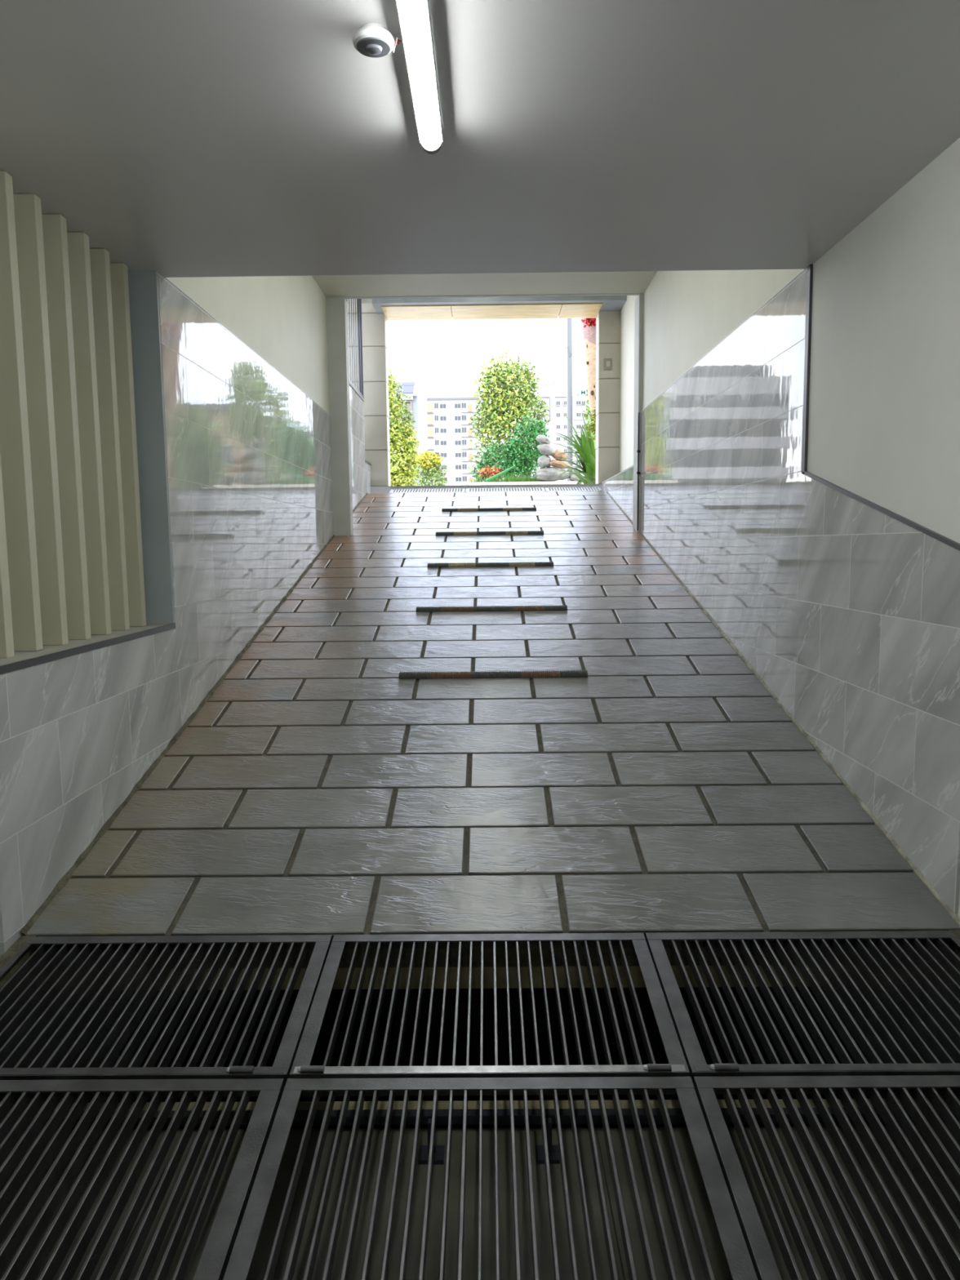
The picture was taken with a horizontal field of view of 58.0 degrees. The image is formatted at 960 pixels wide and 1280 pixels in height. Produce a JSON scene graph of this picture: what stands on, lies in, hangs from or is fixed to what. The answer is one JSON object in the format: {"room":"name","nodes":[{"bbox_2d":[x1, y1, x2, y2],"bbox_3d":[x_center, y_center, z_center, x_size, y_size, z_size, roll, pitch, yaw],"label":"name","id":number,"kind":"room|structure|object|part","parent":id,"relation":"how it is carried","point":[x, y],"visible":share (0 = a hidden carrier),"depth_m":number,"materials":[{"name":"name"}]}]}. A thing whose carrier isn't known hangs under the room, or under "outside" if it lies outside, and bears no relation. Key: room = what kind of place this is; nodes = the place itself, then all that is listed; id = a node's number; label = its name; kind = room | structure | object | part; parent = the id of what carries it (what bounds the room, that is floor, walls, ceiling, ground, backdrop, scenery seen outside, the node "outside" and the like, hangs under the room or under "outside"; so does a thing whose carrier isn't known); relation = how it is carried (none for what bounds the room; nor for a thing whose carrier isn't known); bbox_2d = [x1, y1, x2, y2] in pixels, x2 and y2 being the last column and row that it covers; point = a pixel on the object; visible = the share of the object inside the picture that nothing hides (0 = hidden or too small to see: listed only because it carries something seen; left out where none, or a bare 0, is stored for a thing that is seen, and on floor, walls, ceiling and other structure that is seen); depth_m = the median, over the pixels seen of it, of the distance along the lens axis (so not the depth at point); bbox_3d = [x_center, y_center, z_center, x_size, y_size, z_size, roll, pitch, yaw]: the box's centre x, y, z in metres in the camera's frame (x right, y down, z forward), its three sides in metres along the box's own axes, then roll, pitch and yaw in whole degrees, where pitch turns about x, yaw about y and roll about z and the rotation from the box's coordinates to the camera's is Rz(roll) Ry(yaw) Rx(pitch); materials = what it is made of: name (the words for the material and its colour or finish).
{"room":"parking garage ramp","nodes":[
{"label":"parking garage ramp","id":0,"kind":"room"},
{"bbox_2d":[0,271,371,1102],"bbox_3d":[-1.708,-0.728,3.535,0.535,6.300,15.160,-1,6,1],"label":"wall","id":1,"kind":"structure","parent":0,"point":[249,452],"depth_m":4.38,"materials":[{"name":"tile"}]},
{"bbox_2d":[0,624,165,665],"bbox_3d":[-1.584,0.079,2.844,0.280,0.042,2.412,-1,6,1],"label":"trim","id":2,"kind":"structure","parent":1,"relation":"attached to","point":[47,649],"depth_m":3.19,"materials":[{"name":"metal"}]},
{"bbox_2d":[0,453,14,657],"bbox_3d":[-1.611,-0.731,2.759,0.123,1.586,0.046,-1,6,1],"label":"vertical slat","id":3,"kind":"object","parent":2,"relation":"on","point":[6,643],"visible":1,"depth_m":2.81,"materials":[{"name":"paint"}]},
{"bbox_2d":[0,170,43,651],"bbox_3d":[-1.609,-0.751,2.944,0.123,1.586,0.046,-1,6,1],"label":"vertical slat","id":4,"kind":"object","parent":2,"relation":"on","point":[15,448],"visible":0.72,"depth_m":2.94,"materials":[{"name":"paint"}]},
{"bbox_2d":[13,193,68,645],"bbox_3d":[-1.608,-0.771,3.129,0.123,1.586,0.046,-1,6,1],"label":"vertical slat","id":5,"kind":"object","parent":2,"relation":"on","point":[27,207],"visible":0.6,"depth_m":3.11,"materials":[{"name":"paint"}]},
{"bbox_2d":[41,213,91,639],"bbox_3d":[-1.606,-0.791,3.314,0.123,1.586,0.046,-1,6,1],"label":"vertical slat","id":6,"kind":"object","parent":2,"relation":"on","point":[54,225],"visible":0.56,"depth_m":3.29,"materials":[{"name":"paint"}]},
{"bbox_2d":[66,231,111,635],"bbox_3d":[-1.605,-0.811,3.498,0.123,1.586,0.046,-1,6,1],"label":"vertical slat","id":7,"kind":"object","parent":2,"relation":"on","point":[78,248],"visible":0.56,"depth_m":3.48,"materials":[{"name":"paint"}]},
{"bbox_2d":[89,248,129,630],"bbox_3d":[-1.603,-0.831,3.683,0.123,1.586,0.046,-1,6,1],"label":"vertical slat","id":8,"kind":"object","parent":2,"relation":"on","point":[99,257],"visible":0.55,"depth_m":3.66,"materials":[{"name":"paint"}]},
{"bbox_2d":[109,262,146,626],"bbox_3d":[-1.602,-0.852,3.868,0.123,1.586,0.046,-1,6,1],"label":"vertical slat","id":9,"kind":"object","parent":2,"relation":"on","point":[118,271],"visible":0.51,"depth_m":3.85,"materials":[{"name":"paint"}]},
{"bbox_2d":[0,622,175,674],"bbox_3d":[-1.441,0.064,2.850,0.010,0.024,2.430,-1,6,1],"label":"trim","id":10,"kind":"structure","parent":1,"relation":"attached to","point":[7,668],"depth_m":3.09,"materials":[{"name":"grey dark painted metal"}]},
{"bbox_2d":[127,270,174,624],"bbox_3d":[-1.581,-0.843,3.966,0.284,1.632,0.018,-1,6,1],"label":"trim","id":11,"kind":"structure","parent":1,"relation":"attached to","point":[144,300],"depth_m":3.95,"materials":[{"name":"paint"}]},
{"bbox_2d":[20,492,368,935],"bbox_3d":[-1.396,-0.440,6.656,0.024,1.861,8.169,-1,6,1],"label":"trim","id":12,"kind":"structure","parent":1,"relation":"attached to","point":[64,880],"depth_m":3.66,"materials":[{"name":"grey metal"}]},
{"bbox_2d":[346,298,364,399],"bbox_3d":[-1.429,-3.586,9.484,0.040,1.592,1.650,-1,6,1],"label":"air vent","id":13,"kind":"object","parent":1,"relation":"in","point":[360,391],"visible":0.35,"depth_m":9.99,"materials":[{"name":"grey metal"}]},
{"bbox_2d":[349,382,364,401],"bbox_3d":[-1.520,-2.765,9.383,0.245,0.018,2.090,-1,6,1],"label":"trim","id":14,"kind":"structure","parent":1,"relation":"attached to","point":[350,384],"depth_m":9.80,"materials":[{"name":"metal"}]},
{"bbox_2d":[0,0,959,277],"bbox_3d":[-0.153,-1.321,-0.083,3.720,0.170,8.120,-1,6,1],"label":"ceiling","id":15,"kind":"structure","parent":0,"point":[184,138],"depth_m":2.58,"materials":[{"name":"paint"}]},
{"bbox_2d":[352,22,402,57],"bbox_3d":[-0.244,-1.445,2.090,0.128,0.052,0.101,-1,6,1],"label":"dome security camera","id":16,"kind":"object","parent":15,"relation":"attached to","point":[372,40],"visible":0.98,"depth_m":2.07,"materials":[{"name":"white plastic"}]},
{"bbox_2d":[395,0,443,154],"bbox_3d":[-0.151,-1.432,2.010,0.070,0.063,1.205,-1,6,1],"label":"lamp","id":17,"kind":"object","parent":15,"relation":"attached to","point":[414,15],"visible":1,"depth_m":2.17,"materials":[{"name":"white plastic"}]},
{"bbox_2d":[0,964,959,1279],"bbox_3d":[0.026,1.717,2.159,2.980,1.500,2.680,-1,6,1],"label":"pit","id":18,"kind":"structure","parent":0,"point":[719,1265],"depth_m":2.38,"materials":[{"name":"concrete"}]},
{"bbox_2d":[417,1118,444,1164],"bbox_3d":[-0.135,1.390,2.406,0.070,0.100,0.060,-1,6,1],"label":"stud","id":19,"kind":"object","parent":18,"relation":"on","point":[439,1150],"visible":0.68,"depth_m":2.40,"materials":[{"name":"grey metal"}]},
{"bbox_2d":[4,1106,959,1129],"bbox_3d":[0.031,1.401,2.527,2.910,0.048,0.030,-1,6,1],"label":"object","id":20,"kind":"object","parent":18,"relation":"on","point":[676,1116],"visible":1,"depth_m":2.52,"materials":[{"name":"grey metal"}]},
{"bbox_2d":[289,933,689,1078],"bbox_3d":[0.024,0.993,2.374,0.956,0.106,0.622,-1,6,1],"label":"floor grate","id":21,"kind":"object","parent":18,"relation":"on","point":[677,1066],"visible":0.85,"depth_m":2.31,"materials":[{"name":"metal"}]},
{"bbox_3d":[0.022,1.031,2.079,0.940,0.004,0.023,-1,6,1],"label":"rail","id":22,"kind":"part","parent":21,"relation":"part of","materials":[{"name":"metal"}]},
{"bbox_2d":[535,1118,559,1164],"bbox_3d":[0.190,1.387,2.403,0.070,0.100,0.060,-1,6,1],"label":"stud","id":23,"kind":"object","parent":18,"relation":"on","point":[553,1153],"visible":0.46,"depth_m":2.40,"materials":[{"name":"grey metal"}]},
{"bbox_2d":[645,930,959,1084],"bbox_3d":[0.977,0.984,2.365,0.938,0.106,0.622,-1,6,1],"label":"floor grate","id":24,"kind":"object","parent":18,"relation":"on","point":[919,971],"visible":0.86,"depth_m":2.35,"materials":[{"name":"metal"}]},
{"bbox_3d":[0.975,1.022,2.071,0.922,0.004,0.023,-1,6,1],"label":"rail","id":25,"kind":"part","parent":24,"relation":"part of","materials":[{"name":"metal"}]},
{"bbox_2d":[312,271,657,297],"bbox_3d":[0.029,-2.597,5.974,3.440,1.050,4.320,-1,6,1],"label":"ceiling","id":26,"kind":"structure","parent":0,"point":[626,282],"depth_m":7.69,"materials":[{"name":"beige paint"}]},
{"bbox_2d":[345,295,626,317],"bbox_3d":[0.156,-4.190,10.658,5.400,5.600,0.740,-1,6,1],"label":"wall","id":27,"kind":"structure","parent":0,"point":[610,303],"depth_m":10.31,"materials":[{"name":"white paint"}]},
{"bbox_2d":[347,312,391,486],"bbox_3d":[-1.409,-2.754,11.063,0.475,2.690,0.270,-1,6,1],"label":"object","id":28,"kind":"structure","parent":27,"relation":"attached to","point":[375,330],"depth_m":10.89,"materials":[{"name":"stone"}]},
{"bbox_2d":[381,302,602,320],"bbox_3d":[0.145,-4.066,10.732,2.665,0.014,0.640,-1,6,1],"label":"trim","id":29,"kind":"structure","parent":27,"relation":"attached to","point":[581,310],"depth_m":10.70,"materials":[{"name":"beige wood"}]},
{"bbox_2d":[595,311,620,484],"bbox_3d":[1.653,-2.783,11.036,0.320,2.690,0.270,-1,6,1],"label":"trim","id":30,"kind":"structure","parent":27,"relation":"attached to","point":[607,322],"depth_m":10.88,"materials":[{"name":"stone"}]},
{"bbox_2d":[604,358,612,369],"bbox_3d":[1.601,-3.448,10.817,0.097,0.140,0.022,-1,6,1],"label":"wall plate","id":31,"kind":"object","parent":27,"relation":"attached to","point":[607,362],"visible":1,"depth_m":10.81,"materials":[{"name":"beige plastic"}]},
{"bbox_2d":[370,484,602,493],"bbox_3d":[0.277,-4.233,35.283,120.000,0.750,48.930,-1,6,1],"label":"street","id":32,"kind":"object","parent":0,"point":[374,490],"depth_m":10.93,"materials":[{"name":"grey concrete"}]},
{"bbox_2d":[387,368,422,486],"bbox_3d":[-3.890,-8.726,39.275,2.501,7.410,2.554,3,7,31],"label":"street tree","id":33,"kind":"object","parent":32,"relation":"on","point":[402,473],"visible":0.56,"depth_m":38.92,"materials":[{"name":"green plant"}]},
{"bbox_2d":[388,372,428,485],"bbox_3d":[-6.456,-13.458,63.820,5.400,11.550,10.300,-1,6,1],"label":"house","id":34,"kind":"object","parent":32,"relation":"on","point":[413,386],"visible":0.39,"depth_m":59.48,"materials":[{"name":"grey"}]},
{"bbox_3d":[-5.635,-17.674,59.406,0.740,0.630,0.750,-1,6,1],"label":"solar panel","id":35,"kind":"part","parent":34,"relation":"part of","materials":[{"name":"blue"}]},
{"bbox_3d":[-4.855,-16.978,58.671,0.740,0.630,0.750,-1,6,1],"label":"solar panel","id":36,"kind":"part","parent":34,"relation":"part of","materials":[{"name":"blue"}]},
{"bbox_3d":[-4.855,-17.681,59.399,0.740,0.630,0.750,-1,6,1],"label":"solar panel","id":37,"kind":"part","parent":34,"relation":"part of","materials":[{"name":"blue"}]},
{"bbox_2d":[414,449,448,485],"bbox_3d":[-1.642,-5.233,29.584,1.164,2.518,1.249,-1,6,1],"label":"bush","id":38,"kind":"object","parent":32,"relation":"on","point":[429,466],"visible":0.77,"depth_m":29.30,"materials":[{"name":"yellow plant"}]},
{"bbox_2d":[468,412,549,482],"bbox_3d":[0.582,-3.601,17.406,1.681,1.862,0.883,1,6,11],"label":"shrub","id":39,"kind":"object","parent":32,"relation":"on","point":[526,464],"visible":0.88,"depth_m":17.21,"materials":[{"name":"green plant"}]},
{"bbox_2d":[467,350,552,481],"bbox_3d":[1.107,-7.939,34.510,3.293,6.772,3.034,-4,7,-28],"label":"street tree","id":40,"kind":"object","parent":32,"relation":"on","point":[504,397],"visible":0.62,"depth_m":33.73,"materials":[{"name":"green plant"}]},
{"bbox_2d":[468,480,583,485],"bbox_3d":[0.947,-2.588,15.217,2.270,0.312,1.070,-1,6,1],"label":"planter bed","id":41,"kind":"object","parent":32,"relation":"on","point":[563,482],"visible":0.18,"depth_m":14.67,"materials":[{"name":"concrete"}]},
{"bbox_2d":[475,465,502,482],"bbox_3d":[0.164,-2.901,15.179,0.487,0.321,0.395,-1,6,1],"label":"clump","id":42,"kind":"object","parent":41,"relation":"on","point":[485,472],"visible":0.69,"depth_m":15.13,"materials":[{"name":"orange plant"}]},
{"bbox_2d":[485,465,515,482],"bbox_3d":[0.353,-2.818,14.686,0.521,0.290,0.060,0,6,3],"label":"fallen branch","id":43,"kind":"object","parent":41,"relation":"on","point":[497,475],"visible":1,"depth_m":14.67,"materials":[{"name":"green plant"}]},
{"bbox_2d":[470,473,547,482],"bbox_3d":[0.565,-2.815,15.223,1.469,0.170,0.931,-1,6,1],"label":"grass","id":44,"kind":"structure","parent":41,"relation":"on","point":[516,478],"depth_m":14.84,"materials":[{"name":"green plant"}]},
{"bbox_2d":[535,466,569,481],"bbox_3d":[1.234,-2.824,14.745,0.588,0.253,0.362,-1,6,1],"label":"rock","id":45,"kind":"object","parent":41,"relation":"on","point":[548,474],"visible":0.95,"depth_m":14.64,"materials":[{"name":"white stone"}]},
{"bbox_2d":[537,454,551,468],"bbox_3d":[1.098,-3.035,14.727,0.246,0.228,0.251,-1,6,1],"label":"rock","id":46,"kind":"object","parent":45,"relation":"on","point":[543,462],"visible":0.98,"depth_m":14.64,"materials":[{"name":"white stone"}]},
{"bbox_2d":[537,443,556,455],"bbox_3d":[1.149,-3.238,14.704,0.333,0.219,0.267,2,7,24],"label":"rock","id":47,"kind":"object","parent":46,"relation":"on","point":[544,449],"visible":0.96,"depth_m":14.61,"materials":[{"name":"white stone"}]},
{"bbox_2d":[536,435,550,444],"bbox_3d":[1.076,-3.394,14.711,0.247,0.184,0.210,-1,6,1],"label":"rock","id":48,"kind":"object","parent":47,"relation":"on","point":[542,439],"visible":0.94,"depth_m":14.64,"materials":[{"name":"white stone"}]},
{"bbox_2d":[549,459,572,469],"bbox_3d":[1.354,-2.979,14.687,0.410,0.167,0.249,-1,6,1],"label":"rock","id":49,"kind":"object","parent":45,"relation":"on","point":[553,463],"visible":0.85,"depth_m":14.60,"materials":[{"name":"beige stone"}]},
{"bbox_2d":[551,448,568,461],"bbox_3d":[1.355,-3.135,14.719,0.279,0.222,0.249,-1,6,1],"label":"rock","id":50,"kind":"object","parent":49,"relation":"on","point":[559,451],"visible":0.81,"depth_m":14.63,"materials":[{"name":"beige stone"}]},
{"bbox_2d":[568,471,581,480],"bbox_3d":[1.626,-2.785,14.755,0.222,0.217,0.241,-1,6,1],"label":"rock","id":51,"kind":"object","parent":41,"relation":"on","point":[572,477],"visible":0.46,"depth_m":14.66,"materials":[{"name":"white stone"}]},
{"bbox_2d":[566,318,575,480],"bbox_3d":[2.853,-8.064,27.256,0.290,8.550,0.207,-1,6,1],"label":"pole","id":52,"kind":"object","parent":32,"relation":"on","point":[570,397],"visible":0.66,"depth_m":27.21,"materials":[{"name":"grey metal"}]},
{"bbox_2d":[551,409,596,484],"bbox_3d":[1.446,-2.912,13.441,0.821,1.330,1.661,-1,6,1],"label":"leaf plant","id":53,"kind":"object","parent":32,"relation":"on","point":[587,449],"visible":0.91,"depth_m":13.20,"materials":[{"name":"green plant"}]},
{"bbox_3d":[1.756,-2.592,13.384,0.180,0.700,0.171,-1,6,1],"label":"stem","id":54,"kind":"part","parent":53,"relation":"part of","materials":[{"name":"green plant"}]},
{"bbox_2d":[581,389,592,435],"bbox_3d":[4.247,-6.199,26.523,2.374,4.976,2.281,-1,6,1],"label":"street tree","id":55,"kind":"object","parent":32,"relation":"on","point":[588,409],"visible":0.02,"depth_m":26.36,"materials":[{"name":"green plant"}]},
{"bbox_2d":[580,318,596,441],"bbox_3d":[1.809,-4.072,12.193,0.877,3.800,0.881,-1,6,1],"label":"trunk","id":56,"kind":"object","parent":32,"relation":"on","point":[588,325],"visible":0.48,"depth_m":12.05,"materials":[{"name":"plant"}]},
{"bbox_2d":[24,491,959,968],"bbox_3d":[0.056,-0.386,6.670,2.924,1.976,8.199,-1,6,1],"label":"floor","id":57,"kind":"structure","parent":0,"point":[317,788],"depth_m":3.60,"materials":[{"name":"tile"}]},
{"bbox_2d":[388,488,465,493],"bbox_3d":[-0.656,-1.856,10.770,0.930,0.075,0.313,-1,6,1],"label":"drain cover","id":58,"kind":"object","parent":57,"relation":"on","point":[428,489],"visible":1,"depth_m":10.77,"materials":[{"name":"grey metal"}]},
{"bbox_2d":[441,506,536,511],"bbox_3d":[0.099,-1.424,9.438,1.030,0.037,0.058,-1,6,1],"label":"strip","id":59,"kind":"object","parent":57,"relation":"on","point":[449,509],"visible":1,"depth_m":9.42,"materials":[{"name":"grey rubber"}]},
{"bbox_2d":[435,530,543,535],"bbox_3d":[0.092,-1.021,8.263,1.030,0.037,0.058,-1,6,1],"label":"strip","id":60,"kind":"object","parent":57,"relation":"on","point":[460,533],"visible":1,"depth_m":8.24,"materials":[{"name":"grey rubber"}]},
{"bbox_2d":[427,561,553,567],"bbox_3d":[0.086,-0.618,7.088,1.030,0.037,0.058,-1,6,1],"label":"strip","id":61,"kind":"object","parent":57,"relation":"on","point":[490,564],"visible":1,"depth_m":7.07,"materials":[{"name":"black metal"}]},
{"bbox_2d":[416,604,567,612],"bbox_3d":[0.079,-0.215,5.914,1.030,0.037,0.058,-1,6,1],"label":"strip","id":62,"kind":"object","parent":57,"relation":"on","point":[524,608],"visible":1,"depth_m":5.89,"materials":[{"name":"grey rubber"}]},
{"bbox_2d":[399,670,587,679],"bbox_3d":[0.072,0.188,4.739,1.030,0.037,0.058,-1,6,1],"label":"strip","id":63,"kind":"object","parent":57,"relation":"on","point":[527,673],"visible":1,"depth_m":4.72,"materials":[{"name":"black metal"}]},
{"bbox_2d":[465,487,545,492],"bbox_3d":[0.311,-1.865,10.761,0.975,0.075,0.313,-1,6,1],"label":"drain cover","id":64,"kind":"object","parent":57,"relation":"on","point":[502,488],"visible":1,"depth_m":10.76,"materials":[{"name":"grey metal"}]},
{"bbox_2d":[544,486,602,491],"bbox_3d":[1.156,-1.873,10.754,0.685,0.075,0.313,-1,6,1],"label":"drain cover","id":65,"kind":"object","parent":57,"relation":"on","point":[547,489],"visible":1,"depth_m":10.74,"materials":[{"name":"grey metal"}]},
{"bbox_2d":[602,137,959,1098],"bbox_3d":[1.718,-0.777,3.649,0.455,6.300,15.450,-1,6,1],"label":"wall","id":66,"kind":"structure","parent":0,"point":[848,612],"depth_m":3.61,"materials":[{"name":"tile"}]},
{"bbox_2d":[0,928,959,989],"bbox_3d":[0.026,1.174,1.704,2.930,0.317,2.071,-1,6,1],"label":"trim","id":67,"kind":"structure","parent":66,"relation":"attached to","point":[16,946],"depth_m":2.62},
{"bbox_2d":[0,934,332,1087],"bbox_3d":[-0.927,1.002,2.382,0.934,0.106,0.622,-1,6,1],"label":"floor grate","id":68,"kind":"object","parent":67,"relation":"on","point":[43,999],"visible":0.82,"depth_m":2.36,"materials":[{"name":"metal"}]},
{"bbox_3d":[-0.929,1.040,2.088,0.918,0.004,0.023,-1,6,1],"label":"rail","id":69,"kind":"part","parent":68,"relation":"part of","materials":[{"name":"metal"}]},
{"bbox_2d":[325,293,643,536],"bbox_3d":[0.167,-2.075,8.278,3.176,2.410,0.250,-1,6,1],"label":"trim","id":70,"kind":"structure","parent":66,"relation":"attached to","point":[336,307],"depth_m":8.16,"materials":[{"name":"paint"}]},
{"bbox_2d":[636,412,639,530],"bbox_3d":[1.496,-1.591,8.189,0.013,1.101,0.017,2,7,23],"label":"rod","id":71,"kind":"object","parent":70,"relation":"attached to","point":[638,412],"visible":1,"depth_m":8.18,"materials":[{"name":"grey metal"}]},
{"bbox_2d":[165,269,804,414],"bbox_3d":[0.036,-1.913,6.088,2.950,0.006,4.260,-1,6,1],"label":"trim","id":72,"kind":"structure","parent":66,"relation":"attached to","point":[797,274],"depth_m":5.05,"materials":[{"name":"white plastic"}]},
{"bbox_2d":[601,465,633,484],"bbox_3d":[1.646,-1.856,9.748,0.228,0.017,2.490,-1,6,1],"label":"trim","id":73,"kind":"structure","parent":66,"relation":"attached to","point":[632,466],"depth_m":9.58,"materials":[{"name":"grey metal"}]},
{"bbox_2d":[605,490,959,927],"bbox_3d":[1.512,-0.465,6.630,0.014,1.855,8.168,-1,6,1],"label":"trim","id":74,"kind":"structure","parent":66,"relation":"attached to","point":[915,869],"depth_m":3.67,"materials":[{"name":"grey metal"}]},
{"bbox_2d":[800,263,959,551],"bbox_3d":[1.489,-0.964,3.247,0.014,1.296,1.488,-1,6,1],"label":"trim","id":75,"kind":"structure","parent":66,"relation":"attached to","point":[921,528],"depth_m":3.90,"materials":[{"name":"dark grey metal"}]},
{"bbox_3d":[-0.007,2.230,-1.457,2.990,1.265,4.620,-1,6,1],"label":"floor","id":76,"kind":"structure","parent":0,"visible":0},
{"bbox_2d":[0,1078,284,1279],"bbox_3d":[-0.936,1.205,1.413,0.930,0.176,1.332,-1,6,1],"label":"floor grate","id":77,"kind":"object","parent":76,"relation":"on","point":[20,1100],"visible":0.98,"depth_m":1.82,"materials":[{"name":"metal"}]},
{"bbox_2d":[222,1076,757,1279],"bbox_3d":[0.016,1.196,1.404,0.957,0.176,1.332,-1,6,1],"label":"floor grate","id":78,"kind":"object","parent":76,"relation":"on","point":[738,1258],"visible":1,"depth_m":1.78,"materials":[{"name":"metal"}]},
{"bbox_2d":[693,1075,959,1279],"bbox_3d":[0.970,1.187,1.396,0.938,0.176,1.332,-1,6,1],"label":"floor grate","id":79,"kind":"object","parent":76,"relation":"on","point":[706,1088],"visible":0.95,"depth_m":1.80,"materials":[{"name":"metal"}]},
{"label":"outside","id":80,"kind":"structure","parent":0,"visible":0},
{"bbox_3d":[1.986,-17.372,239.520,600.000,1.000,360.000,-1,6,1],"label":"ground","id":81,"kind":"structure","parent":80,"visible":0},
{"bbox_2d":[426,393,479,485],"bbox_3d":[-6.759,-35.064,203.307,13.900,42.200,12.300,-1,6,1],"label":"apartment block","id":82,"kind":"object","parent":81,"relation":"on","point":[450,434],"visible":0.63,"depth_m":196.08,"materials":[{"name":"grey"}]},
{"bbox_3d":[-11.796,-52.435,195.417,2.300,2.050,0.300,-1,6,1],"label":"balcony panel","id":83,"kind":"part","parent":82,"relation":"part of","materials":[{"name":"white"}]},
{"bbox_3d":[-11.767,-49.731,195.712,2.300,2.050,0.300,-1,6,1],"label":"balcony panel","id":84,"kind":"part","parent":82,"relation":"part of","materials":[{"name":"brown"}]},
{"bbox_3d":[-11.708,-44.075,196.328,2.300,1.550,0.300,-1,6,1],"label":"balcony panel","id":85,"kind":"part","parent":82,"relation":"part of","materials":[{"name":"grey"}]},
{"bbox_3d":[-11.739,-47.027,196.007,2.300,2.050,0.300,-1,6,1],"label":"balcony panel","id":86,"kind":"part","parent":82,"relation":"part of","materials":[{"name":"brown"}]},
{"bbox_3d":[-8.321,-50.090,195.671,1.300,0.900,0.030,-1,6,1],"label":"pane","id":87,"kind":"part","parent":82,"relation":"part of","materials":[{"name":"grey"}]},
{"bbox_3d":[-8.349,-52.794,195.376,1.300,0.900,0.030,-1,6,1],"label":"pane","id":88,"kind":"part","parent":82,"relation":"part of","materials":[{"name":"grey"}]},
{"bbox_3d":[-8.264,-44.682,196.260,1.300,0.900,0.030,-1,6,1],"label":"pane","id":89,"kind":"part","parent":82,"relation":"part of","materials":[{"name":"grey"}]},
{"bbox_3d":[-8.292,-47.386,195.965,1.300,0.900,0.030,-1,6,1],"label":"pane","id":90,"kind":"part","parent":82,"relation":"part of","materials":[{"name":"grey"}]},
{"bbox_3d":[-7.013,-54.246,195.333,13.700,0.170,0.400,-1,6,1],"label":"cornice","id":91,"kind":"part","parent":82,"relation":"part of","materials":[{"name":"grey concrete"}]},
{"bbox_3d":[-5.021,-50.121,195.641,1.300,0.900,0.030,-1,6,1],"label":"pane","id":92,"kind":"part","parent":82,"relation":"part of","materials":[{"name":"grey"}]},
{"bbox_3d":[-5.049,-52.825,195.346,1.300,0.900,0.030,-1,6,1],"label":"pane","id":93,"kind":"part","parent":82,"relation":"part of","materials":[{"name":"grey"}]},
{"bbox_3d":[-4.992,-47.417,195.936,1.300,0.900,0.030,-1,6,1],"label":"pane","id":94,"kind":"part","parent":82,"relation":"part of","materials":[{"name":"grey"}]},
{"bbox_3d":[-4.879,-36.602,197.114,1.300,0.900,0.030,-1,6,1],"label":"pane","id":95,"kind":"part","parent":82,"relation":"part of","materials":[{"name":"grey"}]},
{"bbox_3d":[-4.907,-39.306,196.819,1.300,0.900,0.030,-1,6,1],"label":"pane","id":96,"kind":"part","parent":82,"relation":"part of","materials":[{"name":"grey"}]},
{"bbox_3d":[-4.936,-42.010,196.525,1.300,0.900,0.030,-1,6,1],"label":"pane","id":97,"kind":"part","parent":82,"relation":"part of","materials":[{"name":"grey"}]},
{"bbox_3d":[-4.964,-44.714,196.230,1.300,0.900,0.030,-1,6,1],"label":"pane","id":98,"kind":"part","parent":82,"relation":"part of","materials":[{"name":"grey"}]},
{"bbox_3d":[-3.651,-52.938,195.323,0.950,1.100,0.030,-1,6,1],"label":"pane","id":99,"kind":"part","parent":82,"relation":"part of","materials":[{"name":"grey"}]},
{"bbox_3d":[-3.537,-42.122,196.501,0.950,1.100,0.030,-1,6,1],"label":"pane","id":100,"kind":"part","parent":82,"relation":"part of","materials":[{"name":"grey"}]},
{"bbox_3d":[-3.509,-39.419,196.796,0.950,1.100,0.030,-1,6,1],"label":"pane","id":101,"kind":"part","parent":82,"relation":"part of","materials":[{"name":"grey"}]},
{"bbox_3d":[-2.188,-46.944,195.940,0.800,1.600,0.300,-1,6,1],"label":"balcony panel","id":102,"kind":"part","parent":82,"relation":"part of","materials":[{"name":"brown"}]},
{"bbox_3d":[-2.244,-52.352,195.351,0.800,1.600,0.300,-1,6,1],"label":"balcony panel","id":103,"kind":"part","parent":82,"relation":"part of","materials":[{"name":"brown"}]},
{"bbox_3d":[-2.103,-38.833,196.823,0.800,1.600,0.300,-1,6,1],"label":"balcony panel","id":104,"kind":"part","parent":82,"relation":"part of","materials":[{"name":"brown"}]},
{"bbox_3d":[-2.131,-41.536,196.529,0.800,1.600,0.300,-1,6,1],"label":"balcony panel","id":105,"kind":"part","parent":82,"relation":"part of","materials":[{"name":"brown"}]},
{"bbox_3d":[-2.159,-44.240,196.234,0.800,1.600,0.300,-1,6,1],"label":"balcony panel","id":106,"kind":"part","parent":82,"relation":"part of","materials":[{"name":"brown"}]},
{"bbox_2d":[533,380,591,481],"bbox_3d":[22.224,-36.807,202.937,18.500,45.140,12.200,-1,6,1],"label":"block","id":107,"kind":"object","parent":81,"relation":"on","point":[557,424],"visible":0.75,"depth_m":195.65,"materials":[{"name":"grey"}]}
]}

